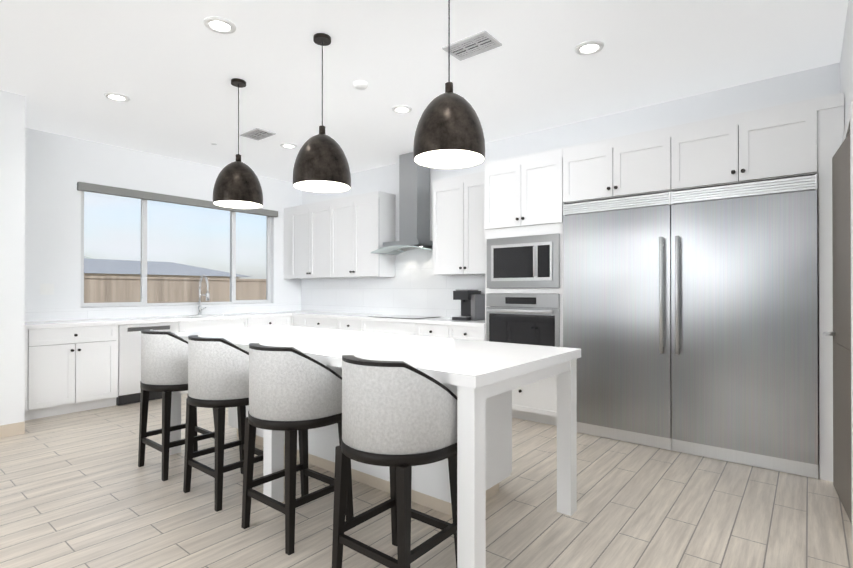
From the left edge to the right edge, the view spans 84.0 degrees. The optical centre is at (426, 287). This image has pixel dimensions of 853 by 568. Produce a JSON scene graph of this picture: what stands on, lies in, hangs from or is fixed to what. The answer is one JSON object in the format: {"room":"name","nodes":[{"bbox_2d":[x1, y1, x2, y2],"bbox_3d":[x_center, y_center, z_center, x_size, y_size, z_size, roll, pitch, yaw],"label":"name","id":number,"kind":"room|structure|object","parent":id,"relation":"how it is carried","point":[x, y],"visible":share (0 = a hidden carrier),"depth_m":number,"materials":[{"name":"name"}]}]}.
{"room":"kitchen","nodes":[
{"label":"kitchen","id":0,"kind":"room"},
{"bbox_2d":[0,90,25,425],"bbox_3d":[-5.303,-0.219,2.245,0.150,3.020,5.250,0,0,39],"label":"wall","id":1,"kind":"structure","parent":0,"point":[12,254],"depth_m":4.17,"materials":[{"name":"paint"}]},
{"bbox_2d":[0,422,24,437],"bbox_3d":[-5.239,1.238,2.187,0.014,0.105,5.249,0,0,39],"label":"baseboard","id":2,"kind":"structure","parent":1,"relation":"attached to","point":[8,430],"depth_m":4.16,"materials":[{"name":"beige wood"}]},
{"bbox_2d":[25,128,301,308],"bbox_3d":[-3.348,-0.203,6.354,0.150,3.020,3.900,0,0,39],"label":"wall","id":3,"kind":"structure","parent":0,"point":[58,167],"depth_m":5.42,"materials":[{"name":"paint"}]},
{"bbox_2d":[40,284,53,294],"bbox_3d":[-4.171,0.013,5.206,0.009,0.120,0.120,0,0,39],"label":"outlet","id":4,"kind":"object","parent":3,"relation":"attached to","point":[46,289],"visible":1,"depth_m":5.20,"materials":[{"name":"white plastic"}]},
{"bbox_2d":[81,191,270,306],"bbox_3d":[-3.269,-0.480,6.500,0.060,1.419,2.519,0,0,39],"label":"window","id":5,"kind":"structure","parent":3,"relation":"in","point":[232,268],"depth_m":6.27,"materials":[{"name":"plastic"}]},
{"bbox_2d":[77,182,277,216],"bbox_3d":[-3.160,-1.159,6.412,0.066,0.090,2.600,0,0,39],"label":"roller blind","id":6,"kind":"object","parent":3,"relation":"attached to","point":[104,189],"visible":1,"depth_m":6.07,"materials":[{"name":"fabric"}]},
{"bbox_2d":[283,207,290,278],"bbox_3d":[-2.077,-0.710,7.600,0.258,1.124,0.337,0,0,39],"label":"upper cabinet","id":7,"kind":"object","parent":3,"relation":"attached to","point":[287,211],"depth_m":7.49,"materials":[{"name":"white wood"}]},
{"bbox_2d":[0,0,847,182],"bbox_3d":[-1.001,-1.783,1.188,10.300,0.100,9.300,0,0,39],"label":"ceiling","id":8,"kind":"structure","parent":0,"point":[170,69],"depth_m":3.63,"materials":[{"name":"paint"}]},
{"bbox_2d":[103,92,129,101],"bbox_3d":[-2.787,-1.714,4.262,0.200,0.011,0.200,0,0,39],"label":"recessed light","id":9,"kind":"object","parent":8,"relation":"in","point":[118,97],"visible":0.98,"depth_m":4.25,"materials":[{"name":"white plastic"}]},
{"bbox_2d":[203,16,235,33],"bbox_3d":[-1.355,-1.719,3.106,0.200,0.011,0.200,0,0,39],"label":"recessed light","id":10,"kind":"object","parent":8,"relation":"in","point":[220,25],"visible":1,"depth_m":3.10,"materials":[{"name":"white plastic"}]},
{"bbox_2d":[213,78,262,208],"bbox_3d":[-1.565,-1.206,3.942,0.392,1.028,0.392,0,0,39],"label":"pendant light","id":11,"kind":"object","parent":8,"relation":"hanging from","point":[237,184],"visible":1,"depth_m":3.82,"materials":[{"name":"brown metal"}]},
{"bbox_2d":[240,128,275,140],"bbox_3d":[-1.878,-1.710,5.276,0.360,0.011,0.230,0,0,39],"label":"ceiling vent","id":12,"kind":"object","parent":8,"relation":"in","point":[258,134],"visible":0.98,"depth_m":5.27,"materials":[{"name":"metal"}]},
{"bbox_2d":[280,143,296,148],"bbox_3d":[-1.661,-1.709,5.704,0.200,0.011,0.200,0,0,39],"label":"recessed light","id":13,"kind":"object","parent":8,"relation":"in","point":[288,145],"visible":0.98,"depth_m":5.69,"materials":[{"name":"white plastic"}]},
{"bbox_2d":[293,33,350,192],"bbox_3d":[-0.717,-1.209,3.257,0.392,1.028,0.392,0,0,39],"label":"pendant light","id":14,"kind":"object","parent":8,"relation":"hanging from","point":[321,164],"visible":1,"depth_m":3.13,"materials":[{"name":"brown metal"}]},
{"bbox_2d":[353,80,368,89],"bbox_3d":[-0.553,-1.704,3.988,0.130,0.034,0.130,0,0,39],"label":"smoke detector","id":15,"kind":"object","parent":8,"relation":"attached to","point":[360,85],"visible":1,"depth_m":3.95,"materials":[{"name":"white plastic"}]},
{"bbox_2d":[392,105,411,113],"bbox_3d":[-0.237,-1.713,4.555,0.200,0.011,0.200,0,0,39],"label":"recessed light","id":16,"kind":"object","parent":8,"relation":"in","point":[401,109],"visible":0.96,"depth_m":4.55,"materials":[{"name":"white plastic"}]},
{"bbox_2d":[413,0,484,168],"bbox_3d":[0.123,-1.212,2.579,0.392,1.028,0.392,0,0,39],"label":"pendant light","id":17,"kind":"object","parent":8,"relation":"hanging from","point":[449,133],"visible":1,"depth_m":2.45,"materials":[{"name":"brown metal"}]},
{"bbox_2d":[442,30,501,60],"bbox_3d":[0.323,-1.718,3.370,0.360,0.011,0.230,0,0,39],"label":"ceiling vent","id":18,"kind":"object","parent":8,"relation":"in","point":[474,45],"visible":0.98,"depth_m":3.36,"materials":[{"name":"metal"}]},
{"bbox_2d":[575,40,603,54],"bbox_3d":[1.167,-1.718,3.396,0.200,0.011,0.200,0,0,39],"label":"recessed light","id":19,"kind":"object","parent":8,"relation":"in","point":[590,47],"visible":1,"depth_m":3.39,"materials":[{"name":"white plastic"}]},
{"bbox_2d":[0,394,852,567],"bbox_3d":[-1.001,1.337,1.176,10.300,0.100,9.300,0,0,39],"label":"floor","id":20,"kind":"structure","parent":0,"point":[81,489],"depth_m":2.73,"materials":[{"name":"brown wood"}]},
{"bbox_2d":[24,327,118,420],"bbox_3d":[-3.896,0.852,5.053,0.619,0.900,0.886,0,0,39],"label":"base cabinet","id":21,"kind":"object","parent":20,"relation":"on","point":[71,360],"depth_m":4.86,"materials":[{"name":"white wood"}]},
{"bbox_2d":[25,311,291,330],"bbox_3d":[-2.992,0.387,6.161,0.636,0.040,3.742,0,0,39],"label":"countertop","id":22,"kind":"structure","parent":21,"relation":"on","point":[239,314],"depth_m":5.51,"materials":[{"name":"white stone"}]},
{"bbox_2d":[116,322,176,405],"bbox_3d":[-3.415,0.854,5.633,0.586,0.892,0.610,0,0,39],"label":"dishwasher","id":23,"kind":"object","parent":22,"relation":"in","point":[129,361],"visible":0.46,"depth_m":5.32,"materials":[{"name":"silver metal"}]},
{"bbox_2d":[197,275,209,314],"bbox_3d":[-2.978,0.093,6.387,0.274,0.546,0.118,0,0,39],"label":"faucet","id":24,"kind":"object","parent":22,"relation":"on","point":[206,295],"visible":1,"depth_m":6.40,"materials":[{"name":"silver metal"}]},
{"bbox_2d":[177,319,239,331],"bbox_3d":[-2.923,0.521,6.233,0.420,0.252,0.770,0,0,39],"label":"base cabinet","id":25,"kind":"object","parent":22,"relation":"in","point":[205,324],"depth_m":5.99,"materials":[{"name":"white wood"}]},
{"bbox_2d":[138,329,214,480],"bbox_3d":[-1.796,0.798,3.473,0.524,0.995,0.517,0,0,39],"label":"stool","id":26,"kind":"object","parent":20,"relation":"on","point":[164,362],"visible":0.75,"depth_m":3.24,"materials":[{"name":"fabric"}]},
{"bbox_2d":[183,335,262,511],"bbox_3d":[-1.243,0.797,3.036,0.524,0.995,0.517,0,0,39],"label":"stool","id":27,"kind":"object","parent":20,"relation":"on","point":[218,374],"visible":0.81,"depth_m":2.80,"materials":[{"name":"fabric"}]},
{"bbox_2d":[240,315,291,327],"bbox_3d":[-2.466,0.859,6.825,0.619,0.900,0.730,0,0,39],"label":"base cabinet","id":28,"kind":"object","parent":20,"relation":"on","point":[280,319],"depth_m":6.63,"materials":[{"name":"white wood"}]},
{"bbox_2d":[292,315,299,325],"bbox_3d":[-1.662,0.860,7.092,0.341,0.900,0.619,0,0,39],"label":"base cabinet","id":29,"kind":"object","parent":20,"relation":"on","point":[295,318],"depth_m":6.89,"materials":[{"name":"white wood"}]},
{"bbox_2d":[241,343,353,554],"bbox_3d":[-0.699,0.795,2.587,0.524,0.995,0.517,0,0,39],"label":"stool","id":30,"kind":"object","parent":20,"relation":"on","point":[292,390],"visible":0.85,"depth_m":2.37,"materials":[{"name":"fabric"}]},
{"bbox_2d":[300,315,331,328],"bbox_3d":[-1.286,0.859,6.788,0.751,0.900,0.619,0,0,39],"label":"base cabinet","id":31,"kind":"object","parent":20,"relation":"on","point":[316,323],"depth_m":6.60,"materials":[{"name":"white wood"}]},
{"bbox_2d":[332,319,359,330],"bbox_3d":[-0.811,0.857,6.405,0.592,0.900,0.619,0,0,39],"label":"base cabinet","id":32,"kind":"object","parent":20,"relation":"on","point":[341,324],"depth_m":6.20,"materials":[{"name":"white wood"}]},
{"bbox_2d":[169,357,579,567],"bbox_3d":[-0.575,0.850,3.258,2.890,0.890,1.133,0,0,39],"label":"kitchen island","id":33,"kind":"object","parent":20,"relation":"on","point":[484,416],"depth_m":2.72,"materials":[{"name":"white wood"}]},
{"bbox_2d":[174,325,580,388],"bbox_3d":[-0.592,0.380,3.239,2.930,0.050,1.120,0,0,39],"label":"island countertop","id":34,"kind":"structure","parent":33,"relation":"on","point":[467,364],"depth_m":2.67,"materials":[{"name":"white stone"}]},
{"bbox_2d":[360,319,411,334],"bbox_3d":[-0.278,0.856,5.974,0.900,0.900,0.619,0,0,39],"label":"base cabinet","id":35,"kind":"object","parent":20,"relation":"on","point":[366,325],"depth_m":5.76,"materials":[{"name":"white wood"}]},
{"bbox_2d":[292,311,484,326],"bbox_3d":[-0.489,0.386,6.136,3.290,0.040,0.636,0,0,39],"label":"countertop","id":36,"kind":"structure","parent":35,"relation":"on","point":[443,320],"depth_m":5.85,"materials":[{"name":"white stone"}]},
{"bbox_2d":[368,315,438,318],"bbox_3d":[-0.286,0.361,5.965,0.760,0.007,0.515,0,0,39],"label":"cooktop","id":37,"kind":"object","parent":36,"relation":"in","point":[403,316],"visible":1,"depth_m":5.94,"materials":[{"name":"black glass"}]},
{"bbox_2d":[452,290,484,320],"bbox_3d":[0.482,0.190,5.394,0.255,0.345,0.300,0,0,39],"label":"coffee maker","id":38,"kind":"object","parent":36,"relation":"on","point":[473,305],"visible":1,"depth_m":5.33,"materials":[{"name":"black plastic"}]},
{"bbox_2d":[332,355,456,567],"bbox_3d":[-0.119,0.793,2.112,0.524,0.995,0.517,0,0,39],"label":"stool","id":39,"kind":"object","parent":20,"relation":"on","point":[399,418],"visible":0.83,"depth_m":1.90,"materials":[{"name":"fabric"}]},
{"bbox_2d":[412,323,447,337],"bbox_3d":[0.230,0.854,5.565,0.526,0.900,0.619,0,0,39],"label":"base cabinet","id":40,"kind":"object","parent":20,"relation":"on","point":[418,329],"depth_m":5.33,"materials":[{"name":"white wood"}]},
{"bbox_2d":[448,327,484,340],"bbox_3d":[0.615,0.853,5.254,0.465,0.900,0.619,0,0,39],"label":"base cabinet","id":41,"kind":"object","parent":20,"relation":"on","point":[467,333],"depth_m":5.01,"materials":[{"name":"white wood"}]},
{"bbox_2d":[484,148,563,425],"bbox_3d":[1.107,0.009,4.827,0.838,2.585,0.669,0,0,39],"label":"tall cabinet","id":42,"kind":"object","parent":20,"relation":"on","point":[523,195],"visible":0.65,"depth_m":4.56,"materials":[{"name":"white wood"}]},
{"bbox_2d":[486,294,559,346],"bbox_3d":[1.085,0.414,4.799,0.770,0.715,0.686,0,0,39],"label":"wall oven","id":43,"kind":"object","parent":42,"relation":"in","point":[531,319],"visible":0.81,"depth_m":4.55,"materials":[{"name":"silver metal"}]},
{"bbox_2d":[487,233,559,287],"bbox_3d":[1.081,-0.249,4.796,0.770,0.500,0.640,0,0,39],"label":"microwave","id":44,"kind":"object","parent":42,"relation":"in","point":[533,261],"visible":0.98,"depth_m":4.55,"materials":[{"name":"silver metal"}]},
{"bbox_2d":[563,174,817,478],"bbox_3d":[2.114,0.263,3.968,1.790,2.061,0.708,0,0,39],"label":"refrigerator","id":45,"kind":"object","parent":20,"relation":"on","point":[690,326],"visible":0.96,"depth_m":3.62,"materials":[{"name":"metal"}]},
{"bbox_2d":[563,93,843,481],"bbox_3d":[2.187,0.005,3.955,1.935,2.585,0.669,0,0,39],"label":"cabinet","id":46,"kind":"object","parent":20,"relation":"on","point":[797,139],"visible":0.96,"depth_m":3.46,"materials":[{"name":"white wood"}]},
{"bbox_2d":[302,62,839,325],"bbox_3d":[0.593,-0.205,5.775,7.010,3.020,0.150,0,0,39],"label":"wall","id":47,"kind":"structure","parent":0,"point":[817,82],"depth_m":4.54,"materials":[{"name":"paint"}]},
{"bbox_2d":[291,200,326,278],"bbox_3d":[-1.627,-0.712,7.237,1.021,1.124,0.337,0,0,39],"label":"upper cabinet","id":48,"kind":"object","parent":47,"relation":"attached to","point":[308,221],"depth_m":7.13,"materials":[{"name":"white wood"}]},
{"bbox_2d":[327,191,394,277],"bbox_3d":[-0.928,-0.714,6.672,1.020,1.124,0.337,0,0,39],"label":"upper cabinet","id":49,"kind":"object","parent":47,"relation":"attached to","point":[343,237],"depth_m":6.46,"materials":[{"name":"white wood"}]},
{"bbox_2d":[371,152,432,254],"bbox_3d":[-0.226,-1.080,6.011,0.890,1.263,0.483,0,0,39],"label":"range hood","id":50,"kind":"object","parent":47,"relation":"attached to","point":[414,205],"visible":0.9,"depth_m":6.00,"materials":[{"name":"silver metal"}]},
{"bbox_2d":[433,172,484,275],"bbox_3d":[0.526,-0.719,5.498,0.898,1.124,0.337,0,0,39],"label":"upper cabinet","id":51,"kind":"object","parent":47,"relation":"attached to","point":[458,202],"depth_m":5.41,"materials":[{"name":"white wood"}]},
{"bbox_2d":[840,0,852,129],"bbox_3d":[2.131,-0.219,2.220,0.150,3.020,3.450,0,0,39],"label":"wall","id":52,"kind":"structure","parent":0,"point":[846,73],"depth_m":2.76,"materials":[{"name":"paint"}]},
{"bbox_2d":[823,132,851,523],"bbox_3d":[2.439,0.216,2.782,0.161,2.138,0.770,0,0,39],"label":"door","id":53,"kind":"structure","parent":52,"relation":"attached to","point":[841,256],"depth_m":2.79,"materials":[{"name":"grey wood"}]},
{"bbox_2d":[842,101,852,542],"bbox_3d":[2.518,0.173,2.714,0.169,2.240,0.948,0,0,39],"label":"door frame","id":54,"kind":"structure","parent":52,"relation":"attached to","point":[849,126],"depth_m":2.40,"materials":[{"name":"white wood"}]},
{"label":"outside","id":55,"kind":"structure","parent":0,"visible":0},
{"bbox_3d":[-46.756,2.205,159.568,259.800,0.100,340.000,0,0,39],"label":"ground","id":56,"kind":"structure","parent":55,"visible":0},
{"bbox_2d":[84,258,250,278],"bbox_3d":[-20.758,-0.126,32.427,10.400,3.570,13.200,0,0,39],"label":"house","id":57,"kind":"structure","parent":56,"relation":"on","point":[135,271],"depth_m":30.84,"materials":[{"name":"paint"}]},
{"bbox_2d":[84,276,265,306],"bbox_3d":[-6.757,0.653,11.609,0.120,1.850,80.000,0,0,39],"label":"fence","id":58,"kind":"object","parent":56,"relation":"on","point":[120,285],"depth_m":11.88,"materials":[{"name":"brown wood"}]}
]}

